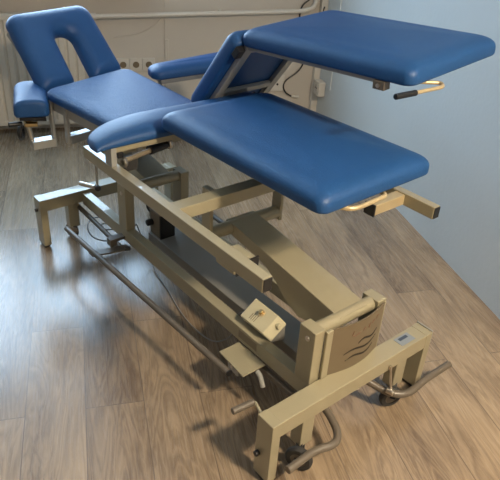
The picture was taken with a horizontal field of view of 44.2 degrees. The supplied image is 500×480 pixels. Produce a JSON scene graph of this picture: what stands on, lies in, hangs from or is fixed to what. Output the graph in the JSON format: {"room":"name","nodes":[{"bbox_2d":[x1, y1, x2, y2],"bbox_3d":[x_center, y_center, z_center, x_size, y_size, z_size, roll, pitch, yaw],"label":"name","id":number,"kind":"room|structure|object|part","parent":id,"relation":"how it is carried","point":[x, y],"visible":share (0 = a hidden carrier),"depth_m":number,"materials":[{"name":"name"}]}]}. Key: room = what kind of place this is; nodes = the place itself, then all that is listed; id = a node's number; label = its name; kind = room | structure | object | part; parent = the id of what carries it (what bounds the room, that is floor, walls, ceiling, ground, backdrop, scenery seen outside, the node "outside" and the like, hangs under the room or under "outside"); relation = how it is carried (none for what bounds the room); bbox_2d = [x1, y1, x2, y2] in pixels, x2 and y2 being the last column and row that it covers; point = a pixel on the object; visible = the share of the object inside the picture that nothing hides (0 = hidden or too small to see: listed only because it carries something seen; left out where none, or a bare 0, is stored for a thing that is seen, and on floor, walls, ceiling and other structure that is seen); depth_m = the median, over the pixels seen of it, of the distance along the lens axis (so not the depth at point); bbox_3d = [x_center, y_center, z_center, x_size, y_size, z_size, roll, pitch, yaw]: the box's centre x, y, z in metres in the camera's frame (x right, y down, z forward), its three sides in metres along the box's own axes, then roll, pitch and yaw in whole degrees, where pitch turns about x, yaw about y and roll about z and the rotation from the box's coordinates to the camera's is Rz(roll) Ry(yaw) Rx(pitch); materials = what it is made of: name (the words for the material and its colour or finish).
{"room":"examination room","nodes":[
{"label":"examination room","id":0,"kind":"room"},
{"bbox_2d":[0,0,319,128],"bbox_3d":[-1.509,-1.877,3.496,4.176,2.550,0.200,-5,32,-14],"label":"wall","id":1,"kind":"structure","parent":0,"point":[190,36],"depth_m":4.01,"materials":[{"name":"beige paint"}]},
{"bbox_2d":[0,12,84,125],"bbox_3d":[-1.695,-1.035,3.777,1.320,0.690,0.101,-5,32,-14],"label":"radiator","id":2,"kind":"object","parent":1,"relation":"attached to","point":[13,71],"visible":0.2,"depth_m":3.82,"materials":[{"name":"metal"}]},
{"bbox_2d":[0,12,29,19],"bbox_3d":[-1.673,-1.309,3.599,1.320,0.035,0.076,-5,32,-14],"label":"grille","id":3,"kind":"object","parent":2,"relation":"attached to","point":[3,15],"depth_m":3.63,"materials":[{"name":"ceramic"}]},
{"bbox_2d":[116,58,154,70],"bbox_3d":[-0.749,-1.152,4.038,0.244,0.080,0.014,-5,32,-14],"label":"socket","id":4,"kind":"object","parent":1,"relation":"attached to","point":[135,63],"visible":0.8,"depth_m":4.03,"materials":[{"name":"beige plastic"}]},
{"bbox_3d":[-0.828,-1.145,4.022,0.081,0.085,0.010,-5,32,-14],"label":"socket frame","id":5,"kind":"part","parent":4,"relation":"part of","materials":[{"name":"beige plastic"}]},
{"bbox_3d":[-0.748,-1.151,4.041,0.081,0.085,0.010,-5,32,-14],"label":"socket frame","id":6,"kind":"part","parent":4,"relation":"part of","materials":[{"name":"beige plastic"}]},
{"bbox_3d":[-0.667,-1.157,4.061,0.081,0.085,0.010,-5,32,-14],"label":"socket frame","id":7,"kind":"part","parent":4,"relation":"part of","materials":[{"name":"beige plastic"}]},
{"bbox_2d":[113,17,161,38],"bbox_3d":[-0.709,-1.361,3.924,0.331,0.154,0.006,-5,32,-14],"label":"wire","id":8,"kind":"object","parent":1,"relation":"attached to","point":[161,17],"visible":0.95,"depth_m":3.94,"materials":[{"name":"beige paint"}]},
{"bbox_2d":[164,0,168,88],"bbox_3d":[-0.496,-2.008,3.584,0.024,2.300,0.010,-5,32,-14],"label":"conduit","id":9,"kind":"object","parent":1,"relation":"attached to","point":[166,40],"visible":0.74,"depth_m":4.01,"materials":[{"name":"beige paint"}]},
{"bbox_2d":[90,0,318,19],"bbox_3d":[-0.244,-2.197,3.509,1.545,1.829,0.060,-5,32,-14],"label":"pipe","id":10,"kind":"object","parent":1,"relation":"attached to","point":[219,12],"visible":0.88,"depth_m":3.93,"materials":[{"name":"beige metal"}]},
{"bbox_2d":[270,75,284,90],"bbox_3d":[0.194,-1.105,4.340,0.095,0.113,0.018,-5,32,-14],"label":"box","id":11,"kind":"object","parent":1,"relation":"attached to","point":[278,86],"visible":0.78,"depth_m":4.34,"materials":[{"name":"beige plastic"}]},
{"bbox_2d":[283,0,309,97],"bbox_3d":[0.314,-1.305,4.242,0.145,0.675,0.021,-5,32,-14],"label":"hanging cable","id":12,"kind":"object","parent":1,"relation":"attached to","point":[304,3],"visible":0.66,"depth_m":4.33,"materials":[{"name":"black plastic"}]},
{"bbox_2d":[308,0,328,111],"bbox_3d":[0.521,-1.973,3.882,0.045,2.550,0.045,-5,32,-14],"label":"duct","id":13,"kind":"object","parent":1,"relation":"attached to","point":[323,3],"visible":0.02,"depth_m":4.36,"materials":[{"name":"beige plastic"}]},
{"bbox_2d":[0,127,499,479],"bbox_3d":[-0.873,0.755,1.740,4.576,0.080,6.095,-5,32,-14],"label":"floor","id":14,"kind":"structure","parent":0,"point":[95,384],"depth_m":2.27,"materials":[{"name":"brown wood"}]},
{"bbox_2d":[6,6,495,479],"bbox_3d":[-0.112,-0.377,2.514,1.291,1.151,2.198,-20,38,-34],"label":"table","id":15,"kind":"object","parent":14,"relation":"on","point":[321,163],"visible":1,"depth_m":2.01,"materials":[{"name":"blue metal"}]},
{"bbox_3d":[-0.866,-0.845,2.838,0.257,0.237,0.376,23,36,29],"label":"headrest frame","id":16,"kind":"part","parent":15,"relation":"part of","materials":[{"name":"metal"}]},
{"bbox_3d":[-0.977,-0.482,2.566,0.056,0.021,0.020,-16,36,-30],"label":"clamp handle","id":17,"kind":"part","parent":15,"relation":"part of","materials":[{"name":"black plastic"}]},
{"bbox_3d":[-0.978,-0.461,2.636,0.016,0.066,0.066,2,31,-3],"label":"clamp knob","id":18,"kind":"part","parent":15,"relation":"part of","materials":[{"name":"black plastic"}]},
{"bbox_3d":[-0.939,-0.470,2.622,0.034,0.098,0.020,6,31,4],"label":"carrier stem","id":19,"kind":"part","parent":15,"relation":"part of","materials":[{"name":"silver metal"}]},
{"bbox_2d":[13,81,49,117],"bbox_3d":[-0.929,-0.601,2.613,0.140,0.075,0.285,-7,32,-17],"label":"cushion","id":20,"kind":"object","parent":15,"relation":"on","point":[31,99],"depth_m":2.52,"materials":[{"name":"blue leather"}]},
{"bbox_3d":[-0.945,-0.088,2.808,0.033,0.232,0.067,-20,38,-34],"label":"leg","id":21,"kind":"part","parent":15,"relation":"part of","materials":[{"name":"beige metal"}]},
{"bbox_2d":[6,6,120,92],"bbox_3d":[-0.857,-0.886,2.833,0.309,0.288,0.494,23,36,29],"label":"cushion","id":22,"kind":"object","parent":15,"relation":"on","point":[33,35],"depth_m":2.75,"materials":[{"name":"blue leather"}]},
{"bbox_3d":[-0.544,-0.229,2.165,0.020,0.097,0.010,-20,38,-34],"label":"catch rod","id":23,"kind":"part","parent":15,"relation":"part of","materials":[{"name":"grey metal"}]},
{"bbox_3d":[-0.535,-0.182,2.168,0.023,0.023,0.023,-20,38,-34],"label":"catch knob","id":24,"kind":"part","parent":15,"relation":"part of","materials":[{"name":"black plastic"}]},
{"bbox_3d":[-0.620,-0.452,2.437,0.022,0.042,0.628,-24,41,-38],"label":"backrest frame","id":25,"kind":"part","parent":15,"relation":"part of","materials":[{"name":"grey metal"}]},
{"bbox_3d":[-0.582,0.044,2.564,0.170,0.008,0.039,-12,34,-24],"label":"pedal plate","id":26,"kind":"part","parent":15,"relation":"part of","materials":[{"name":"grey metal"}]},
{"bbox_2d":[47,69,191,125],"bbox_3d":[-0.525,-0.579,2.563,0.469,0.057,0.756,-20,38,-34],"label":"cushion","id":27,"kind":"object","parent":15,"relation":"on","point":[104,97],"depth_m":2.54,"materials":[{"name":"blue leather"}]},
{"bbox_3d":[-0.513,-0.140,2.551,0.041,0.201,0.066,-20,38,-34],"label":"support post","id":28,"kind":"part","parent":15,"relation":"part of","materials":[{"name":"beige metal"}]},
{"bbox_3d":[-0.553,-0.368,2.773,0.122,0.176,0.569,-20,38,-34],"label":"lift arm","id":29,"kind":"part","parent":15,"relation":"part of","materials":[{"name":"beige metal"}]},
{"bbox_3d":[-0.182,-0.393,2.195,0.675,0.022,0.028,-20,38,-34],"label":"seat frame","id":30,"kind":"part","parent":15,"relation":"part of","materials":[{"name":"beige metal"}]},
{"bbox_3d":[-0.419,-0.074,2.570,0.027,0.028,0.028,-20,38,-34],"label":"housing knob","id":31,"kind":"part","parent":15,"relation":"part of","materials":[{"name":"black plastic"}]},
{"bbox_3d":[-0.413,-0.283,3.190,0.033,0.232,0.067,-20,38,-34],"label":"leg","id":32,"kind":"part","parent":15,"relation":"part of","materials":[{"name":"beige metal"}]},
{"bbox_2d":[87,92,255,152],"bbox_3d":[-0.244,-0.443,2.211,0.755,0.056,0.197,-20,38,-34],"label":"cushion","id":33,"kind":"object","parent":15,"relation":"on","point":[140,129],"depth_m":2.06,"materials":[{"name":"blue leather"}]},
{"bbox_3d":[-0.266,-0.102,1.852,0.032,0.042,0.987,-20,38,-34],"label":"rail","id":34,"kind":"part","parent":15,"relation":"part of","materials":[{"name":"beige metal"}]},
{"bbox_3d":[-0.303,-0.217,2.702,0.041,0.201,0.066,-20,38,-34],"label":"support post","id":35,"kind":"part","parent":15,"relation":"part of","materials":[{"name":"beige metal"}]},
{"bbox_2d":[148,52,217,79],"bbox_3d":[-0.255,-0.880,3.067,0.589,0.060,0.194,-20,38,-34],"label":"cushion","id":36,"kind":"object","parent":15,"relation":"on","point":[195,67],"depth_m":2.95,"materials":[{"name":"blue leather"}]},
{"bbox_3d":[-0.283,0.132,2.369,0.039,0.056,1.530,-20,38,-34],"label":"rail","id":37,"kind":"part","parent":15,"relation":"part of","materials":[{"name":"beige metal"}]},
{"bbox_3d":[-0.143,-0.073,2.075,0.014,0.186,0.048,-20,38,-34],"label":"hanger plate","id":38,"kind":"part","parent":15,"relation":"part of","materials":[{"name":"beige metal"}]},
{"bbox_3d":[-0.088,-0.590,2.290,0.036,0.327,0.266,-20,38,-34],"label":"thigh frame","id":39,"kind":"part","parent":15,"relation":"part of","materials":[{"name":"grey metal"}]},
{"bbox_2d":[191,29,283,101],"bbox_3d":[0.001,-0.666,2.378,0.393,0.345,0.307,-20,38,-34],"label":"cushion","id":40,"kind":"object","parent":15,"relation":"on","point":[235,71],"depth_m":2.31,"materials":[{"name":"blue leather"}]},
{"bbox_3d":[-0.030,0.392,2.032,0.093,0.006,0.139,-20,38,-34],"label":"pedal plate","id":41,"kind":"part","parent":15,"relation":"part of","materials":[{"name":"beige metal"}]},
{"bbox_3d":[-0.009,0.335,2.056,0.001,0.030,0.095,-20,38,-34],"label":"rail plate","id":42,"kind":"part","parent":15,"relation":"part of","materials":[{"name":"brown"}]},
{"bbox_3d":[-0.072,0.055,2.521,0.039,0.056,1.530,-20,38,-34],"label":"rail","id":43,"kind":"part","parent":15,"relation":"part of","materials":[{"name":"beige metal"}]},
{"bbox_3d":[0.019,0.618,1.786,0.014,0.018,0.018,-20,38,-34],"label":"leg knob","id":44,"kind":"part","parent":15,"relation":"part of","materials":[{"name":"black plastic"}]},
{"bbox_3d":[0.049,0.596,1.776,0.033,0.232,0.067,-20,38,-34],"label":"leg","id":45,"kind":"part","parent":15,"relation":"part of","materials":[{"name":"beige metal"}]},
{"bbox_3d":[0.103,-0.164,2.253,0.014,0.186,0.048,-20,38,-34],"label":"hanger plate","id":46,"kind":"part","parent":15,"relation":"part of","materials":[{"name":"beige metal"}]},
{"bbox_2d":[162,93,428,213],"bbox_3d":[0.123,-0.318,1.933,0.502,0.072,0.766,-20,38,-34],"label":"cushion","id":47,"kind":"object","parent":15,"relation":"on","point":[321,163],"depth_m":1.80,"materials":[{"name":"blue leather"}]},
{"bbox_3d":[0.137,0.107,2.057,0.122,0.176,0.569,-20,38,-34],"label":"lift arm","id":48,"kind":"part","parent":15,"relation":"part of","materials":[{"name":"beige metal"}]},
{"bbox_3d":[0.177,0.335,1.835,0.041,0.201,0.066,-20,38,-34],"label":"support post","id":49,"kind":"part","parent":15,"relation":"part of","materials":[{"name":"beige metal"}]},
{"bbox_3d":[0.192,-0.563,1.948,0.023,0.051,0.590,-23,40,-37],"label":"leg frame","id":50,"kind":"part","parent":15,"relation":"part of","materials":[{"name":"grey metal"}]},
{"bbox_3d":[0.207,0.587,1.848,0.126,0.070,0.289,14,32,16],"label":"brake lever","id":51,"kind":"part","parent":15,"relation":"part of","materials":[{"name":"metal"}]},
{"bbox_3d":[0.328,0.307,1.890,0.235,0.178,0.024,-20,38,-34],"label":"plate","id":52,"kind":"part","parent":15,"relation":"part of","materials":[{"name":"beige metal"}]},
{"bbox_3d":[0.286,-0.111,1.687,0.218,0.014,0.101,-12,34,-24],"label":"release handle","id":53,"kind":"part","parent":15,"relation":"part of","materials":[{"name":"beige"}]},
{"bbox_2d":[243,10,495,85],"bbox_3d":[0.374,-0.652,2.021,0.475,0.118,0.701,-23,40,-37],"label":"cushion","id":54,"kind":"object","parent":15,"relation":"on","point":[380,51],"depth_m":1.88,"materials":[{"name":"blue leather"}]},
{"bbox_3d":[0.386,0.259,1.986,0.041,0.201,0.066,-20,38,-34],"label":"support post","id":55,"kind":"part","parent":15,"relation":"part of","materials":[{"name":"beige metal"}]},
{"bbox_3d":[0.459,0.454,2.005,0.029,0.110,0.009,10,31,11],"label":"link rod","id":56,"kind":"part","parent":15,"relation":"part of","materials":[{"name":"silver metal"}]},
{"bbox_2d":[398,335,407,340],"bbox_3d":[0.509,0.326,2.052,0.041,0.001,0.012,-20,38,-34],"label":"print","id":57,"kind":"object","parent":15,"relation":"on","point":[400,337],"depth_m":2.05,"materials":[{"name":"blue"}]},
{"bbox_3d":[0.543,0.471,2.086,0.373,0.059,0.108,-6,32,-16],"label":"brake lever","id":58,"kind":"part","parent":15,"relation":"part of","materials":[{"name":"metal"}]},
{"bbox_3d":[0.271,-0.298,2.238,0.031,0.042,0.987,-20,38,-34],"label":"rail","id":59,"kind":"part","parent":15,"relation":"part of","materials":[{"name":"beige metal"}]},
{"bbox_3d":[0.580,0.402,2.159,0.033,0.232,0.067,-20,38,-34],"label":"leg","id":60,"kind":"part","parent":15,"relation":"part of","materials":[{"name":"beige metal"}]},
{"bbox_3d":[0.597,0.316,2.118,0.005,0.052,0.067,-20,38,-34],"label":"beam plate","id":61,"kind":"part","parent":15,"relation":"part of","materials":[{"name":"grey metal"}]},
{"bbox_3d":[0.486,-0.422,1.711,0.134,0.015,0.112,1,31,-4],"label":"release handle","id":62,"kind":"part","parent":15,"relation":"part of","materials":[{"name":"beige metal"}]},
{"bbox_2d":[316,0,499,318],"bbox_3d":[1.322,-0.539,1.581,0.200,2.550,6.095,-5,32,-14],"label":"wall","id":63,"kind":"structure","parent":0,"point":[455,127],"depth_m":2.82,"materials":[{"name":"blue paint"}]},
{"bbox_2d":[313,79,325,96],"bbox_3d":[0.485,-1.064,4.310,0.054,0.100,0.100,-5,32,-14],"label":"socket","id":64,"kind":"object","parent":63,"relation":"attached to","point":[319,85],"visible":1,"depth_m":4.28,"materials":[{"name":"beige plastic"}]},
{"bbox_2d":[329,0,341,90],"bbox_3d":[0.606,-1.979,3.610,0.008,2.250,0.010,-5,32,-14],"label":"cable","id":65,"kind":"object","parent":63,"relation":"attached to","point":[340,0],"visible":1,"depth_m":4.13,"materials":[{"name":"blue paint"}]}
]}

